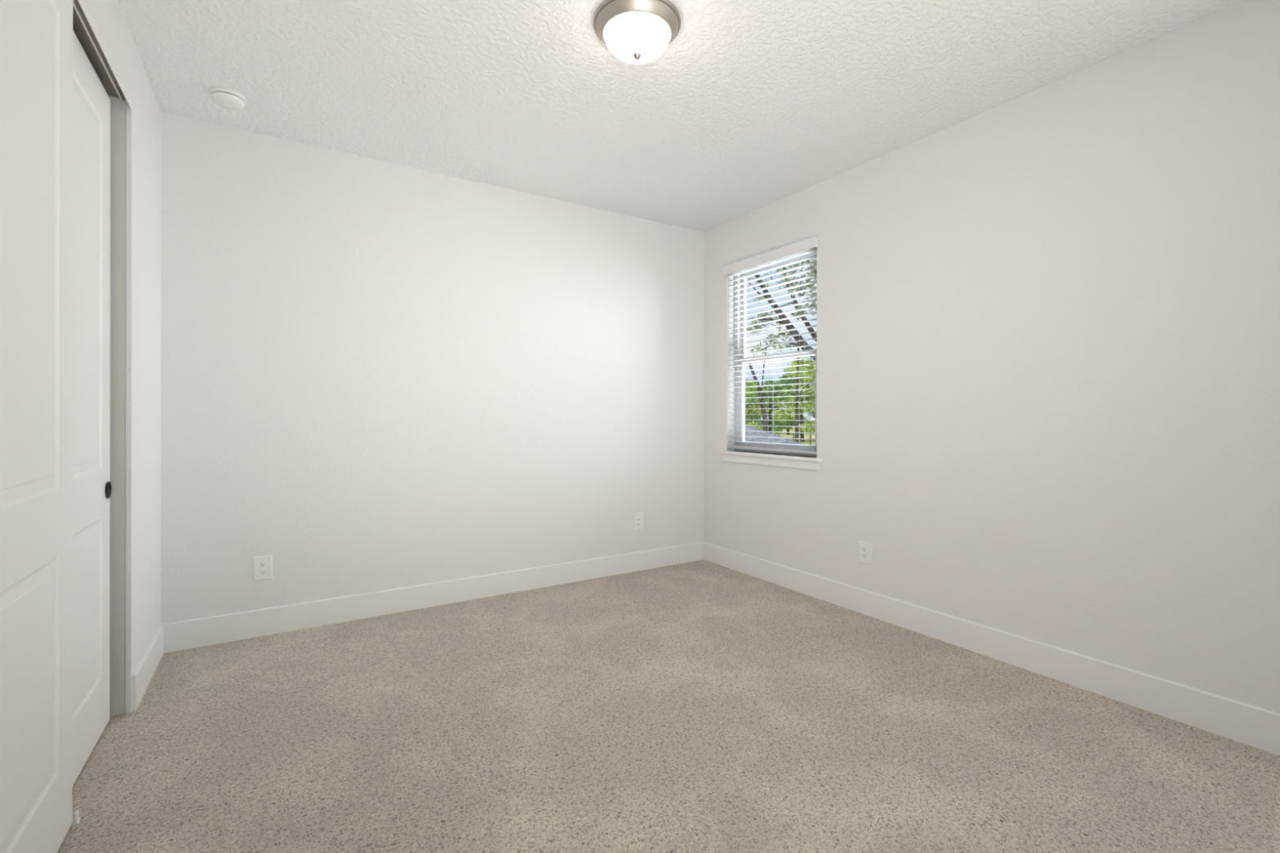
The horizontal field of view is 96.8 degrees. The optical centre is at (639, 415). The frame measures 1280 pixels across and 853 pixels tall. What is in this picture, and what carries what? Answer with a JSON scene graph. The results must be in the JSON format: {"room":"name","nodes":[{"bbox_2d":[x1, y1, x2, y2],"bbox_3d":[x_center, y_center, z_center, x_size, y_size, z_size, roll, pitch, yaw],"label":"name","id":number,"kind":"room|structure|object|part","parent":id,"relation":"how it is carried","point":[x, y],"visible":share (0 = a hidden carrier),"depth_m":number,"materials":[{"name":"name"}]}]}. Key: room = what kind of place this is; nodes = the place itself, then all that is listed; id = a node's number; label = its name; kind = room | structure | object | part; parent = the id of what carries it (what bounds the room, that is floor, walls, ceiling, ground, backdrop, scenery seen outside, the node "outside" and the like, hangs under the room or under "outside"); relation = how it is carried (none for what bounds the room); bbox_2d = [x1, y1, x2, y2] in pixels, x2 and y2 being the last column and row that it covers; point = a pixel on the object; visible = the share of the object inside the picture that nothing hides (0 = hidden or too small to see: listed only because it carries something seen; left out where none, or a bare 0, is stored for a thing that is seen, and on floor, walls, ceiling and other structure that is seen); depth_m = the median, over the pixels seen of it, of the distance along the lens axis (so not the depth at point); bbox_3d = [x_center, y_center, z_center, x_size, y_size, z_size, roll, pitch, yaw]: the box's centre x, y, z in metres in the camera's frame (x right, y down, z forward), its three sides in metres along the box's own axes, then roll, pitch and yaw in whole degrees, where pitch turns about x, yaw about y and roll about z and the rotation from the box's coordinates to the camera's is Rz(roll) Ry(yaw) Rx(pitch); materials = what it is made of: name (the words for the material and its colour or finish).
{"room":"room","nodes":[
{"label":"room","id":0,"kind":"room"},
{"bbox_2d":[84,0,160,713],"bbox_3d":[-1.193,-0.164,0.830,0.115,2.740,4.781,0,0,-32],"label":"wall","id":1,"kind":"structure","parent":0,"point":[143,143],"depth_m":2.43,"materials":[{"name":"white paint"}]},
{"bbox_2d":[72,0,131,108],"bbox_3d":[-1.620,-1.258,1.508,0.108,0.038,1.805,0,0,-32],"label":"door track","id":2,"kind":"object","parent":1,"relation":"attached to","point":[85,28],"visible":0.65,"depth_m":1.98,"materials":[{"name":"silver metal"}]},
{"bbox_2d":[0,0,72,852],"bbox_3d":[-1.429,-0.021,1.266,0.035,2.426,0.914,0,0,-32],"label":"door","id":3,"kind":"structure","parent":2,"relation":"hanging from","point":[36,36],"depth_m":1.41,"materials":[{"name":"white paint"}]},
{"bbox_2d":[72,30,111,785],"bbox_3d":[-1.842,-0.022,1.831,0.043,2.426,0.914,0,0,-32],"label":"door","id":4,"kind":"structure","parent":2,"relation":"hanging from","point":[91,484],"depth_m":1.99,"materials":[{"name":"white paint"}]},
{"bbox_3d":[-2.049,0.288,2.189,0.007,0.065,0.065,0,0,-32],"label":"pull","id":5,"kind":"part","parent":4,"relation":"part of","materials":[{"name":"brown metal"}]},
{"bbox_2d":[108,96,126,716],"bbox_3d":[-2.119,-0.036,2.271,0.098,2.482,0.007,0,0,-32],"label":"trim","id":6,"kind":"structure","parent":1,"relation":"attached to","point":[117,108],"depth_m":2.28,"materials":[{"name":"white paint"}]},
{"bbox_2d":[131,624,164,711],"bbox_3d":[-2.237,1.132,2.591,0.014,0.146,0.663,0,0,-32],"label":"baseboard","id":7,"kind":"structure","parent":1,"relation":"attached to","point":[144,673],"depth_m":2.51,"materials":[{"name":"white paint"}]},
{"bbox_2d":[160,111,704,623],"bbox_3d":[-1.258,-0.164,3.710,4.459,2.740,0.150,0,0,-32],"label":"wall","id":8,"kind":"structure","parent":0,"point":[376,375],"depth_m":3.48,"materials":[{"name":"white paint"}]},
{"bbox_2d":[253,555,272,581],"bbox_3d":[-2.062,0.837,3.105,0.088,0.132,0.009,0,0,-32],"label":"wall outlet","id":9,"kind":"object","parent":8,"relation":"attached to","point":[262,565],"visible":1,"depth_m":3.10,"materials":[{"name":"white plastic"}]},
{"bbox_2d":[258,568,266,574],"bbox_3d":[-2.061,0.857,3.102,0.034,0.026,0.002,0,0,-32],"label":"receptacle","id":10,"kind":"object","parent":9,"relation":"attached to","point":[261,571],"depth_m":3.10,"materials":[{"name":"grey plastic"}]},
{"bbox_2d":[258,562,266,567],"bbox_3d":[-2.061,0.817,3.102,0.034,0.026,0.002,0,0,-32],"label":"receptacle","id":11,"kind":"object","parent":9,"relation":"attached to","point":[260,564],"depth_m":3.10,"materials":[{"name":"grey plastic"}]},
{"bbox_2d":[160,542,703,653],"bbox_3d":[-0.943,1.133,3.814,3.512,0.146,0.014,0,0,-32],"label":"baseboard","id":12,"kind":"structure","parent":8,"relation":"attached to","point":[221,628],"depth_m":3.48,"materials":[{"name":"white paint"}]},
{"bbox_2d":[633,512,643,530],"bbox_3d":[-0.011,0.828,4.410,0.088,0.132,0.009,0,0,-32],"label":"wall outlet","id":13,"kind":"object","parent":8,"relation":"attached to","point":[637,517],"visible":1,"depth_m":4.41,"materials":[{"name":"white plastic"}]},
{"bbox_2d":[57,560,1279,852],"bbox_3d":[0.050,1.267,1.651,4.459,0.120,5.031,0,0,-32],"label":"floor","id":14,"kind":"structure","parent":0,"point":[700,706],"depth_m":2.06,"materials":[{"name":"carpet"}]},
{"bbox_2d":[70,809,80,826],"bbox_3d":[-1.686,1.188,1.667,0.059,0.034,0.030,0,0,-32],"label":"floor guide","id":15,"kind":"object","parent":14,"relation":"on","point":[76,820],"visible":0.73,"depth_m":1.67,"materials":[{"name":"white plastic"}]},
{"bbox_2d":[117,0,1244,232],"bbox_3d":[0.053,-1.593,1.651,4.459,0.120,5.031,0,0,-32],"label":"ceiling","id":16,"kind":"structure","parent":0,"point":[752,105],"depth_m":2.59,"materials":[{"name":"white paint"}]},
{"bbox_2d":[209,87,246,110],"bbox_3d":[-1.978,-1.511,2.729,0.142,0.048,0.142,0,0,-32],"label":"smoke detector","id":17,"kind":"object","parent":16,"relation":"attached to","point":[226,98],"visible":1,"depth_m":2.70,"materials":[{"name":"white plastic"}]},
{"bbox_2d":[593,0,680,63],"bbox_3d":[-0.011,-1.460,2.218,0.340,0.145,0.340,0,0,-32],"label":"ceiling light","id":18,"kind":"object","parent":16,"relation":"attached to","point":[633,31],"visible":1,"depth_m":2.14,"materials":[{"name":"white glass"}]},
{"bbox_3d":[-0.011,-1.447,2.218,0.255,0.078,0.255,0,0,-32],"label":"lamp shade","id":19,"kind":"part","parent":18,"relation":"part of","materials":[{"name":"white glass"}]},
{"bbox_2d":[703,0,1279,713],"bbox_3d":[1.883,-0.162,2.786,0.150,2.740,4.781,0,0,-32],"label":"wall","id":20,"kind":"structure","parent":0,"point":[1047,367],"depth_m":2.58,"materials":[{"name":"white paint"}]},
{"bbox_2d":[720,250,822,470],"bbox_3d":[0.979,-0.406,4.174,0.183,1.542,1.001,0,0,-32],"label":"window","id":21,"kind":"structure","parent":20,"relation":"in","point":[781,460],"depth_m":4.33,"materials":[{"name":"white plastic"}]},
{"bbox_2d":[722,235,818,454],"bbox_3d":[0.941,-0.459,4.149,0.093,1.440,0.932,0,0,-32],"label":"window blind","id":22,"kind":"object","parent":21,"relation":"attached to","point":[810,245],"visible":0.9,"depth_m":4.11,"materials":[{"name":"white plastic"}]},
{"bbox_3d":[0.797,-0.443,4.410,0.055,1.390,0.002,0,0,-32],"label":"ladder cord","id":23,"kind":"part","parent":22,"relation":"part of","materials":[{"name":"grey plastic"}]},
{"bbox_3d":[0.956,0.252,4.160,0.051,0.020,0.881,0,0,-32],"label":"rail","id":24,"kind":"part","parent":22,"relation":"part of","materials":[{"name":"grey plastic"}]},
{"bbox_3d":[1.116,-0.442,3.910,0.055,1.390,0.002,0,0,-32],"label":"ladder cord","id":25,"kind":"part","parent":22,"relation":"part of","materials":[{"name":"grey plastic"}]},
{"bbox_3d":[1.027,-0.447,4.205,0.070,1.460,0.897,0,0,-32],"label":"frame","id":26,"kind":"part","parent":21,"relation":"part of","materials":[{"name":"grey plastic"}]},
{"bbox_3d":[1.015,-0.100,4.197,0.026,0.705,0.813,0,0,-32],"label":"sash","id":27,"kind":"part","parent":21,"relation":"part of","materials":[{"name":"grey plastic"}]},
{"bbox_3d":[1.039,-0.775,4.212,0.026,0.721,0.813,0,0,-32],"label":"sash","id":28,"kind":"part","parent":21,"relation":"part of","materials":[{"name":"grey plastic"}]},
{"bbox_2d":[858,540,871,564],"bbox_3d":[1.366,0.836,3.449,0.009,0.132,0.088,0,0,-32],"label":"wall outlet","id":29,"kind":"object","parent":20,"relation":"attached to","point":[864,548],"visible":1,"depth_m":3.44,"materials":[{"name":"white plastic"}]},
{"bbox_2d":[703,542,1279,755],"bbox_3d":[1.816,1.135,2.737,0.014,0.146,4.768,0,0,-32],"label":"baseboard","id":30,"kind":"structure","parent":20,"relation":"attached to","point":[1257,727],"depth_m":2.62,"materials":[{"name":"white paint"}]},
{"label":"outside","id":31,"kind":"structure","parent":0,"visible":0},
{"bbox_2d":[773,421,815,444],"bbox_3d":[84.379,4.029,178.120,326.400,0.300,450.000,0,0,-32],"label":"lawn","id":32,"kind":"structure","parent":31,"point":[783,434],"depth_m":106.50,"materials":[{"name":"green plant"}]},
{"bbox_2d":[744,378,770,429],"bbox_3d":[15.084,-0.765,82.386,7.034,9.190,7.268,0,0,-5],"label":"leafy tree","id":33,"kind":"object","parent":32,"relation":"on","point":[748,409],"visible":0.41,"depth_m":82.04,"materials":[{"name":"green plant"}]},
{"bbox_2d":[745,381,773,424],"bbox_3d":[23.539,-1.671,119.735,9.222,11.022,9.870,0,0,6],"label":"leafy tree","id":34,"kind":"object","parent":32,"relation":"on","point":[756,389],"visible":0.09,"depth_m":119.16,"materials":[{"name":"green plant"}]},
{"bbox_2d":[744,349,799,431],"bbox_3d":[7.552,-0.043,32.942,3.491,7.735,1.346,0,0,21],"label":"leaning tree","id":35,"kind":"object","parent":32,"relation":"on","point":[757,383],"visible":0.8,"depth_m":33.11,"materials":[{"name":"green plant"}]},
{"bbox_2d":[752,377,793,435],"bbox_3d":[20.774,-1.062,89.828,6.783,9.797,7.862,0,0,13],"label":"leafy tree","id":36,"kind":"object","parent":32,"relation":"on","point":[773,427],"visible":0.46,"depth_m":89.01,"materials":[{"name":"green plant"}]},
{"bbox_2d":[744,423,804,444],"bbox_3d":[2.820,1.949,18.789,9.200,3.720,17.200,0,0,9],"label":"house","id":37,"kind":"structure","parent":32,"relation":"on","point":[747,428],"depth_m":13.53,"materials":[{"name":"grey"}]},
{"bbox_2d":[746,257,817,360],"bbox_3d":[5.513,-1.151,15.074,6.273,9.963,2.990,0,0,25],"label":"spreading tree","id":38,"kind":"object","parent":32,"relation":"on","point":[797,307],"visible":0.29,"depth_m":15.40,"materials":[{"name":"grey plant"}]},
{"bbox_2d":[766,373,814,434],"bbox_3d":[29.333,-2.277,112.219,10.246,12.246,10.967,0,0,-3],"label":"leafy tree","id":39,"kind":"object","parent":32,"relation":"on","point":[785,381],"visible":0.28,"depth_m":110.75,"materials":[{"name":"green plant"}]},
{"bbox_2d":[771,356,815,442],"bbox_3d":[23.312,-2.414,80.510,9.892,12.509,9.574,0,0,33],"label":"leafy tree","id":40,"kind":"object","parent":32,"relation":"on","point":[802,406],"visible":0.63,"depth_m":80.34,"materials":[{"name":"green plant"}]},
{"bbox_2d":[782,347,815,442],"bbox_3d":[16.414,-1.695,57.820,3.594,11.031,2.418,0,0,7],"label":"tree","id":41,"kind":"object","parent":32,"relation":"on","point":[797,369],"visible":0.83,"depth_m":57.71,"materials":[{"name":"green plant"}]},
{"bbox_2d":[792,435,811,444],"bbox_3d":[20.701,3.150,68.904,7.969,1.350,0.275,0,0,17],"label":"fence","id":42,"kind":"object","parent":32,"relation":"on","point":[793,435],"visible":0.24,"depth_m":68.93,"materials":[{"name":"grey"}]},
{"bbox_2d":[808,410,815,422],"bbox_3d":[29.739,-1.788,86.887,7.792,11.267,9.038,0,0,32],"label":"leafy tree","id":43,"kind":"object","parent":32,"relation":"on","point":[814,412],"visible":0.02,"depth_m":85.65,"materials":[{"name":"green plant"}]}
]}

